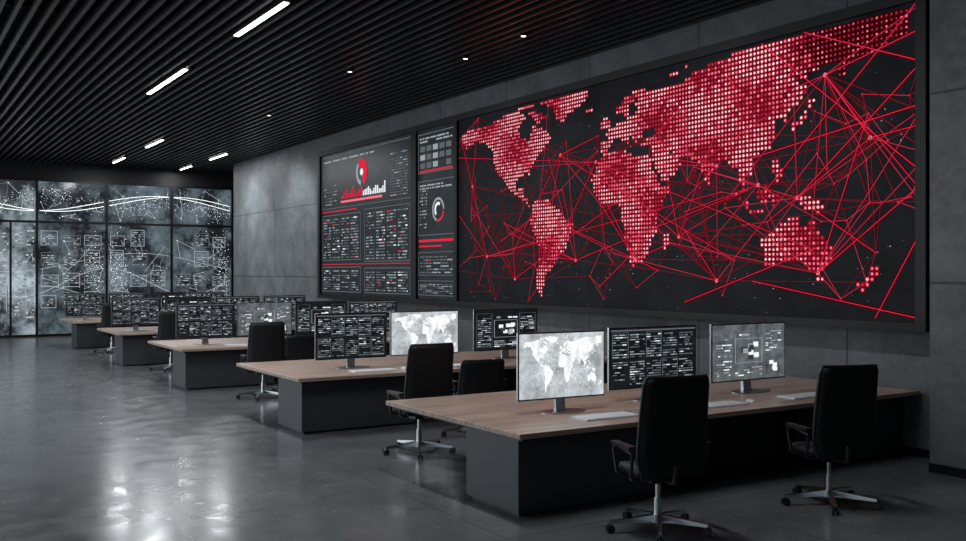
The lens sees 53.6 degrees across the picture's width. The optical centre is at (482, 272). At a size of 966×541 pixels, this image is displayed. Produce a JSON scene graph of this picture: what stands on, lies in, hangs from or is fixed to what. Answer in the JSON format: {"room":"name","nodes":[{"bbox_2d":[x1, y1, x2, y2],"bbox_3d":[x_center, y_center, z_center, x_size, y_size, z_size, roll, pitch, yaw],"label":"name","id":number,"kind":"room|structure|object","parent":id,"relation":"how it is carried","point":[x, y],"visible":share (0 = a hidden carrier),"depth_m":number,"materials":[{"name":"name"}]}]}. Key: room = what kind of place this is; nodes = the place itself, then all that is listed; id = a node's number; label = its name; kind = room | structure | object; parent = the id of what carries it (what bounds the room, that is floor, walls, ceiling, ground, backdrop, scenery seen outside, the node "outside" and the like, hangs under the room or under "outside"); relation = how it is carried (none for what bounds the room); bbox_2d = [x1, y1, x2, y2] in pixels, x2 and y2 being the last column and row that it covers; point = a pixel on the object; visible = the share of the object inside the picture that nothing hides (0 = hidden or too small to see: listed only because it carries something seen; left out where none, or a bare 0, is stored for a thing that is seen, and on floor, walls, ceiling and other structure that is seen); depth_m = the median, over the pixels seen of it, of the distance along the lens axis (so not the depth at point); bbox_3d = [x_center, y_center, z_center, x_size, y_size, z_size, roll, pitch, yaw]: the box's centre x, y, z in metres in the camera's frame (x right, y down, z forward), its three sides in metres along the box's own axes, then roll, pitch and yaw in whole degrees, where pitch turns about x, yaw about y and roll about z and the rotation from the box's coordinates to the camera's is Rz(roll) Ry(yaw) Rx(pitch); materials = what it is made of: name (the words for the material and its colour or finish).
{"room":"control room","nodes":[
{"label":"control room","id":0,"kind":"room"},
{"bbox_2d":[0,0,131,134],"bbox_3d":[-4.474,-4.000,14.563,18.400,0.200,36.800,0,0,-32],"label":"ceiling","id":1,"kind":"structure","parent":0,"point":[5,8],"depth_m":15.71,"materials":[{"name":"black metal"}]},
{"bbox_2d":[0,156,233,187],"bbox_3d":[-14.297,-3.425,29.914,18.200,0.950,0.250,0,0,-32],"label":"wall","id":2,"kind":"structure","parent":0,"point":[14,169],"depth_m":31.16,"materials":[{"name":"black paint"}]},
{"bbox_2d":[0,177,36,337],"bbox_3d":[-14.846,-0.475,29.407,2.068,4.950,0.220,0,0,-32],"label":"window","id":3,"kind":"structure","parent":2,"relation":"in","point":[18,196],"depth_m":29.69,"materials":[{"name":"black glass"}]},
{"bbox_2d":[37,179,106,336],"bbox_3d":[-13.113,-0.475,30.539,2.068,4.950,0.160,0,0,-32],"label":"window","id":4,"kind":"structure","parent":2,"relation":"in","point":[71,214],"depth_m":30.42,"materials":[{"name":"black glass"}]},
{"bbox_2d":[107,182,171,303],"bbox_3d":[-11.363,-0.475,31.645,2.068,4.950,0.160,0,0,-32],"label":"window","id":5,"kind":"structure","parent":2,"relation":"in","point":[139,216],"depth_m":31.63,"materials":[{"name":"black glass"}]},
{"bbox_2d":[172,185,232,296],"bbox_3d":[-9.613,-0.475,32.751,2.068,4.950,0.160,0,0,-32],"label":"window","id":6,"kind":"structure","parent":2,"relation":"in","point":[202,217],"depth_m":32.74,"materials":[{"name":"black glass"}]},
{"bbox_2d":[233,188,233,295],"bbox_3d":[-7.644,-0.475,33.996,2.588,4.950,0.160,0,0,-32],"label":"window","id":7,"kind":"structure","parent":2,"relation":"in","point":[233,188],"depth_m":33.25,"materials":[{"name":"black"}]},
{"bbox_2d":[0,0,769,173],"bbox_3d":[-4.442,-3.560,14.512,18.000,0.220,36.280,0,0,-32],"label":"ceiling","id":8,"kind":"structure","parent":0,"point":[404,55],"depth_m":15.74,"materials":[{"name":"black metal"}]},
{"bbox_2d":[112,155,125,162],"bbox_3d":[-11.084,-3.495,29.136,0.100,0.150,1.560,0,0,-32],"label":"ceiling lamp","id":9,"kind":"object","parent":8,"relation":"attached to","point":[123,157],"visible":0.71,"depth_m":29.02,"materials":[{"name":"white plastic"}]},
{"bbox_2d":[144,137,164,147],"bbox_3d":[-8.733,-3.495,25.417,0.100,0.150,1.760,0,0,-32],"label":"ceiling lamp","id":10,"kind":"object","parent":8,"relation":"attached to","point":[163,138],"visible":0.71,"depth_m":25.19,"materials":[{"name":"white plastic"}]},
{"bbox_2d":[146,61,188,93],"bbox_3d":[-5.702,-3.495,17.217,0.100,0.150,2.660,0,0,-32],"label":"ceiling lamp","id":11,"kind":"object","parent":8,"relation":"attached to","point":[180,69],"visible":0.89,"depth_m":17.00,"materials":[{"name":"white plastic"}]},
{"bbox_2d":[179,164,192,169],"bbox_3d":[-9.701,-3.495,31.252,0.100,0.150,1.260,0,0,-32],"label":"ceiling lamp","id":12,"kind":"object","parent":8,"relation":"attached to","point":[191,165],"visible":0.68,"depth_m":31.11,"materials":[{"name":"white plastic"}]},
{"bbox_2d":[208,152,228,159],"bbox_3d":[-7.831,-3.495,28.294,0.100,0.150,1.660,0,0,-32],"label":"ceiling lamp","id":13,"kind":"object","parent":8,"relation":"attached to","point":[225,153],"visible":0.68,"depth_m":28.10,"materials":[{"name":"white plastic"}]},
{"bbox_2d":[232,0,290,36],"bbox_3d":[-3.031,-3.495,12.991,0.100,0.150,2.060,0,0,-32],"label":"ceiling lamp","id":14,"kind":"object","parent":8,"relation":"attached to","point":[273,6],"visible":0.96,"depth_m":12.91,"materials":[{"name":"white plastic"}]},
{"bbox_2d":[346,66,353,72],"bbox_3d":[-2.268,-3.487,16.312,0.118,0.125,0.118,0,0,-32],"label":"recessed light","id":15,"kind":"object","parent":8,"relation":"attached to","point":[350,69],"visible":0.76,"depth_m":16.27,"materials":[{"name":"black paint"}]},
{"bbox_2d":[462,54,468,59],"bbox_3d":[-0.280,-3.487,15.321,0.118,0.125,0.118,0,0,-32],"label":"recessed light","id":16,"kind":"object","parent":8,"relation":"attached to","point":[465,57],"visible":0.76,"depth_m":15.27,"materials":[{"name":"black paint"}]},
{"bbox_2d":[519,31,527,36],"bbox_3d":[0.586,-3.487,13.857,0.118,0.125,0.118,0,0,-32],"label":"recessed light","id":17,"kind":"object","parent":8,"relation":"attached to","point":[525,34],"visible":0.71,"depth_m":13.82,"materials":[{"name":"black paint"}]},
{"bbox_2d":[0,336,965,540],"bbox_3d":[-4.474,2.100,14.563,18.400,0.200,36.800,0,0,-32],"label":"floor","id":18,"kind":"structure","parent":0,"point":[93,447],"depth_m":9.18,"materials":[{"name":"concrete"}]},
{"bbox_2d":[59,317,157,348],"bbox_3d":[-9.095,1.640,27.365,5.270,0.720,2.380,0,0,-32],"label":"desk","id":19,"kind":"object","parent":18,"relation":"on","point":[84,334],"visible":0.27,"depth_m":25.41,"materials":[{"name":"brown wood"}]},
{"bbox_2d":[65,293,104,320],"bbox_3d":[-10.776,0.910,25.935,1.000,0.740,0.260,0,0,-32],"label":"computer monitor","id":20,"kind":"object","parent":19,"relation":"on","point":[76,304],"visible":0.95,"depth_m":25.93,"materials":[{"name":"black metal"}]},
{"bbox_2d":[108,292,145,303],"bbox_3d":[-9.846,0.910,26.523,1.000,0.740,0.260,0,0,-32],"label":"computer monitor","id":21,"kind":"object","parent":19,"relation":"on","point":[126,294],"visible":0.16,"depth_m":26.51,"materials":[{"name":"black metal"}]},
{"bbox_2d":[150,292,185,310],"bbox_3d":[-8.916,0.910,27.111,1.000,0.740,0.260,0,0,-32],"label":"computer monitor","id":22,"kind":"object","parent":19,"relation":"on","point":[162,295],"visible":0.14,"depth_m":27.05,"materials":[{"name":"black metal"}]},
{"bbox_2d":[189,291,223,302],"bbox_3d":[-7.987,0.910,27.698,1.000,0.740,0.260,0,0,-32],"label":"computer monitor","id":23,"kind":"object","parent":19,"relation":"on","point":[191,294],"visible":0.19,"depth_m":27.75,"materials":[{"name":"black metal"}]},
{"bbox_2d":[94,304,126,352],"bbox_3d":[-9.423,1.382,24.227,0.797,1.236,0.804,0,0,-32],"label":"office chair","id":24,"kind":"object","parent":18,"relation":"on","point":[106,308],"visible":0.57,"depth_m":23.91,"materials":[{"name":"black fabric"}]},
{"bbox_2d":[149,311,188,371],"bbox_3d":[-6.453,1.382,19.718,0.797,1.236,0.804,0,0,-27],"label":"office chair","id":25,"kind":"object","parent":18,"relation":"on","point":[166,320],"visible":0.56,"depth_m":19.42,"materials":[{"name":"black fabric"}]},
{"bbox_2d":[97,322,314,365],"bbox_3d":[-6.113,1.640,22.648,5.270,0.720,2.380,0,0,-32],"label":"desk","id":26,"kind":"object","parent":18,"relation":"on","point":[132,348],"visible":0.28,"depth_m":20.72,"materials":[{"name":"brown wood"}]},
{"bbox_2d":[111,297,159,330],"bbox_3d":[-7.699,0.910,21.255,1.050,0.740,0.260,0,0,-32],"label":"computer monitor","id":27,"kind":"object","parent":26,"relation":"on","point":[135,311],"visible":0.98,"depth_m":21.25,"materials":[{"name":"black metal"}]},
{"bbox_2d":[165,296,210,310],"bbox_3d":[-6.727,0.910,21.869,1.050,0.740,0.260,0,0,-32],"label":"computer monitor","id":28,"kind":"object","parent":26,"relation":"on","point":[170,302],"visible":0.3,"depth_m":21.80,"materials":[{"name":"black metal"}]},
{"bbox_2d":[215,296,258,321],"bbox_3d":[-5.755,0.910,22.484,1.050,0.740,0.260,0,0,-32],"label":"computer monitor","id":29,"kind":"object","parent":26,"relation":"on","point":[218,299],"visible":0.23,"depth_m":22.47,"materials":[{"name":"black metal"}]},
{"bbox_2d":[263,295,304,325],"bbox_3d":[-4.783,0.910,23.099,1.050,0.740,0.260,0,0,-32],"label":"computer monitor","id":30,"kind":"object","parent":26,"relation":"on","point":[275,298],"visible":0.34,"depth_m":23.16,"materials":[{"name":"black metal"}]},
{"bbox_2d":[224,322,247,337],"bbox_3d":[-5.239,1.517,20.602,0.797,0.966,0.804,0,0,-32],"label":"office chair","id":31,"kind":"object","parent":18,"relation":"on","point":[236,336],"visible":0.06,"depth_m":20.27,"materials":[{"name":"black fabric"}]},
{"bbox_2d":[236,321,287,400],"bbox_3d":[-3.536,1.382,15.292,0.797,1.236,0.804,0,0,-25],"label":"office chair","id":32,"kind":"object","parent":18,"relation":"on","point":[266,340],"visible":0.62,"depth_m":15.04,"materials":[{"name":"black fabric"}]},
{"bbox_2d":[148,332,389,389],"bbox_3d":[-3.468,1.640,18.464,5.270,0.720,2.380,0,0,-32],"label":"desk","id":33,"kind":"object","parent":18,"relation":"on","point":[195,367],"visible":0.38,"depth_m":16.64,"materials":[{"name":"brown wood"}]},
{"bbox_2d":[176,303,234,344],"bbox_3d":[-4.971,0.910,17.183,1.050,0.740,0.260,0,0,-32],"label":"computer monitor","id":34,"kind":"object","parent":33,"relation":"on","point":[193,320],"visible":1,"depth_m":17.19,"materials":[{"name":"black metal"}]},
{"bbox_2d":[225,344,247,345],"bbox_3d":[-4.263,1.272,16.980,0.600,0.017,0.240,0,0,-29],"label":"keyboard","id":35,"kind":"object","parent":33,"relation":"on","point":[225,344],"visible":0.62,"depth_m":16.91,"materials":[{"name":"white plastic"}]},
{"bbox_2d":[237,302,291,335],"bbox_3d":[-4.041,0.910,17.770,1.050,0.740,0.260,0,0,-32],"label":"computer monitor","id":36,"kind":"object","parent":33,"relation":"on","point":[247,312],"visible":0.75,"depth_m":17.75,"materials":[{"name":"silver metal"}]},
{"bbox_2d":[295,301,346,333],"bbox_3d":[-3.094,0.910,18.369,1.050,0.740,0.260,0,0,-32],"label":"computer monitor","id":37,"kind":"object","parent":33,"relation":"on","point":[305,311],"visible":0.6,"depth_m":18.27,"materials":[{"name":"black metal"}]},
{"bbox_2d":[348,300,396,330],"bbox_3d":[-2.164,0.910,18.957,1.050,0.740,0.260,0,0,-32],"label":"computer monitor","id":38,"kind":"object","parent":33,"relation":"on","point":[358,306],"visible":0.34,"depth_m":18.98,"materials":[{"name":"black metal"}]},
{"bbox_2d":[272,335,314,389],"bbox_3d":[-3.181,1.517,16.227,0.797,0.966,0.804,0,0,-27],"label":"office chair","id":39,"kind":"object","parent":18,"relation":"on","point":[297,347],"visible":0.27,"depth_m":15.95,"materials":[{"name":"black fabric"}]},
{"bbox_2d":[383,342,455,458],"bbox_3d":[-0.736,1.382,10.672,0.797,1.236,0.804,0,0,-31],"label":"office chair","id":40,"kind":"object","parent":18,"relation":"on","point":[429,367],"visible":0.86,"depth_m":10.44,"materials":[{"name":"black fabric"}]},
{"bbox_2d":[236,350,606,433],"bbox_3d":[-0.641,1.640,13.993,5.270,0.720,2.380,0,0,-32],"label":"desk","id":41,"kind":"object","parent":18,"relation":"on","point":[314,396],"visible":0.36,"depth_m":12.30,"materials":[{"name":"brown wood"}]},
{"bbox_2d":[315,312,386,368],"bbox_3d":[-1.767,0.910,12.938,1.050,0.740,0.260,0,0,-32],"label":"computer monitor","id":42,"kind":"object","parent":41,"relation":"on","point":[348,336],"visible":1,"depth_m":12.95,"materials":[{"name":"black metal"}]},
{"bbox_2d":[348,368,397,372],"bbox_3d":[-1.436,1.272,12.508,0.600,0.017,0.240,0,0,-29],"label":"keyboard","id":43,"kind":"object","parent":41,"relation":"on","point":[378,369],"visible":1,"depth_m":12.44,"materials":[{"name":"white plastic"}]},
{"bbox_2d":[390,310,457,355],"bbox_3d":[-0.813,0.910,13.600,1.100,0.740,0.260,0,0,-32],"label":"computer monitor","id":44,"kind":"object","parent":41,"relation":"on","point":[407,328],"visible":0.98,"depth_m":13.58,"materials":[{"name":"silver metal"}]},
{"bbox_2d":[473,308,536,358],"bbox_3d":[0.361,0.910,14.401,1.150,0.740,0.260,0,0,-32],"label":"computer monitor","id":45,"kind":"object","parent":41,"relation":"on","point":[493,329],"visible":0.88,"depth_m":14.36,"materials":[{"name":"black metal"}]},
{"bbox_2d":[441,359,506,436],"bbox_3d":[-0.126,1.517,11.771,0.797,0.966,0.804,0,0,-21],"label":"office chair","id":46,"kind":"object","parent":18,"relation":"on","point":[482,375],"visible":0.55,"depth_m":11.49,"materials":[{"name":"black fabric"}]},
{"bbox_2d":[386,375,919,515],"bbox_3d":[1.886,1.640,9.995,5.270,0.720,2.380,0,0,-32],"label":"desk","id":47,"kind":"object","parent":18,"relation":"on","point":[521,460],"visible":0.63,"depth_m":8.66,"materials":[{"name":"brown wood"}]},
{"bbox_2d":[516,330,603,413],"bbox_3d":[0.740,0.910,8.820,0.960,0.740,0.260,0,0,-29],"label":"computer monitor","id":48,"kind":"object","parent":47,"relation":"on","point":[558,366],"visible":1,"depth_m":8.82,"materials":[{"name":"silver metal"}]},
{"bbox_2d":[570,411,638,420],"bbox_3d":[1.091,1.272,8.510,0.600,0.017,0.240,0,0,-31],"label":"keyboard","id":49,"kind":"object","parent":47,"relation":"on","point":[622,414],"visible":1,"depth_m":8.46,"materials":[{"name":"white plastic"}]},
{"bbox_2d":[607,324,695,400],"bbox_3d":[1.748,0.910,9.718,1.180,0.740,0.260,0,0,-32],"label":"computer monitor","id":50,"kind":"object","parent":47,"relation":"on","point":[634,354],"visible":0.88,"depth_m":9.68,"materials":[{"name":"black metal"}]},
{"bbox_2d":[708,400,749,408],"bbox_3d":[2.275,1.272,9.258,0.600,0.017,0.240,0,0,-30],"label":"keyboard","id":51,"kind":"object","parent":47,"relation":"on","point":[730,403],"visible":0.73,"depth_m":9.26,"materials":[{"name":"white plastic"}]},
{"bbox_2d":[710,322,784,393],"bbox_3d":[2.883,0.910,10.317,1.140,0.740,0.260,0,0,-32],"label":"computer monitor","id":52,"kind":"object","parent":47,"relation":"on","point":[743,352],"visible":1,"depth_m":10.32,"materials":[{"name":"silver metal"}]},
{"bbox_2d":[776,392,815,399],"bbox_3d":[3.332,1.272,9.926,0.600,0.017,0.240,0,0,-33],"label":"keyboard","id":53,"kind":"object","parent":47,"relation":"on","point":[808,394],"visible":0.8,"depth_m":9.83,"materials":[{"name":"white plastic"}]},
{"bbox_2d":[605,374,711,540],"bbox_3d":[1.334,1.382,7.442,0.797,1.236,0.804,0,0,-18],"label":"office chair","id":54,"kind":"object","parent":18,"relation":"on","point":[672,443],"visible":1,"depth_m":7.17,"materials":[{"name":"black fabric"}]},
{"bbox_2d":[781,364,880,514],"bbox_3d":[2.967,1.382,8.287,0.797,1.236,0.804,0,0,-13],"label":"office chair","id":55,"kind":"object","parent":18,"relation":"on","point":[844,426],"visible":1,"depth_m":8.01,"materials":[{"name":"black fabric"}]},
{"bbox_2d":[234,0,929,449],"bbox_3d":[1.134,-0.950,16.452,0.300,5.900,33.600,0,0,-32],"label":"wall","id":56,"kind":"structure","parent":0,"point":[275,193],"depth_m":16.04,"materials":[{"name":"concrete"}]},
{"bbox_2d":[317,0,929,331],"bbox_3d":[0.397,-1.190,17.009,0.349,3.620,16.370,0,0,-32],"label":"wall display","id":57,"kind":"object","parent":56,"relation":"attached to","point":[781,173],"visible":1,"depth_m":13.10,"materials":[{"name":"glass led screen panel"},{"name":"black metal"}]},
{"bbox_2d":[896,445,965,478],"bbox_3d":[0.725,1.955,16.193,0.670,0.090,33.600,0,0,-32],"label":"baseboard","id":58,"kind":"structure","parent":56,"relation":"attached to","point":[934,468],"depth_m":9.58,"materials":[{"name":"black paint"}]},
{"bbox_2d":[930,0,965,468],"bbox_3d":[7.241,-0.950,5.903,0.650,5.900,9.240,0,0,-32],"label":"wall","id":59,"kind":"structure","parent":0,"point":[947,17],"depth_m":9.47,"materials":[{"name":"concrete"}]}
]}

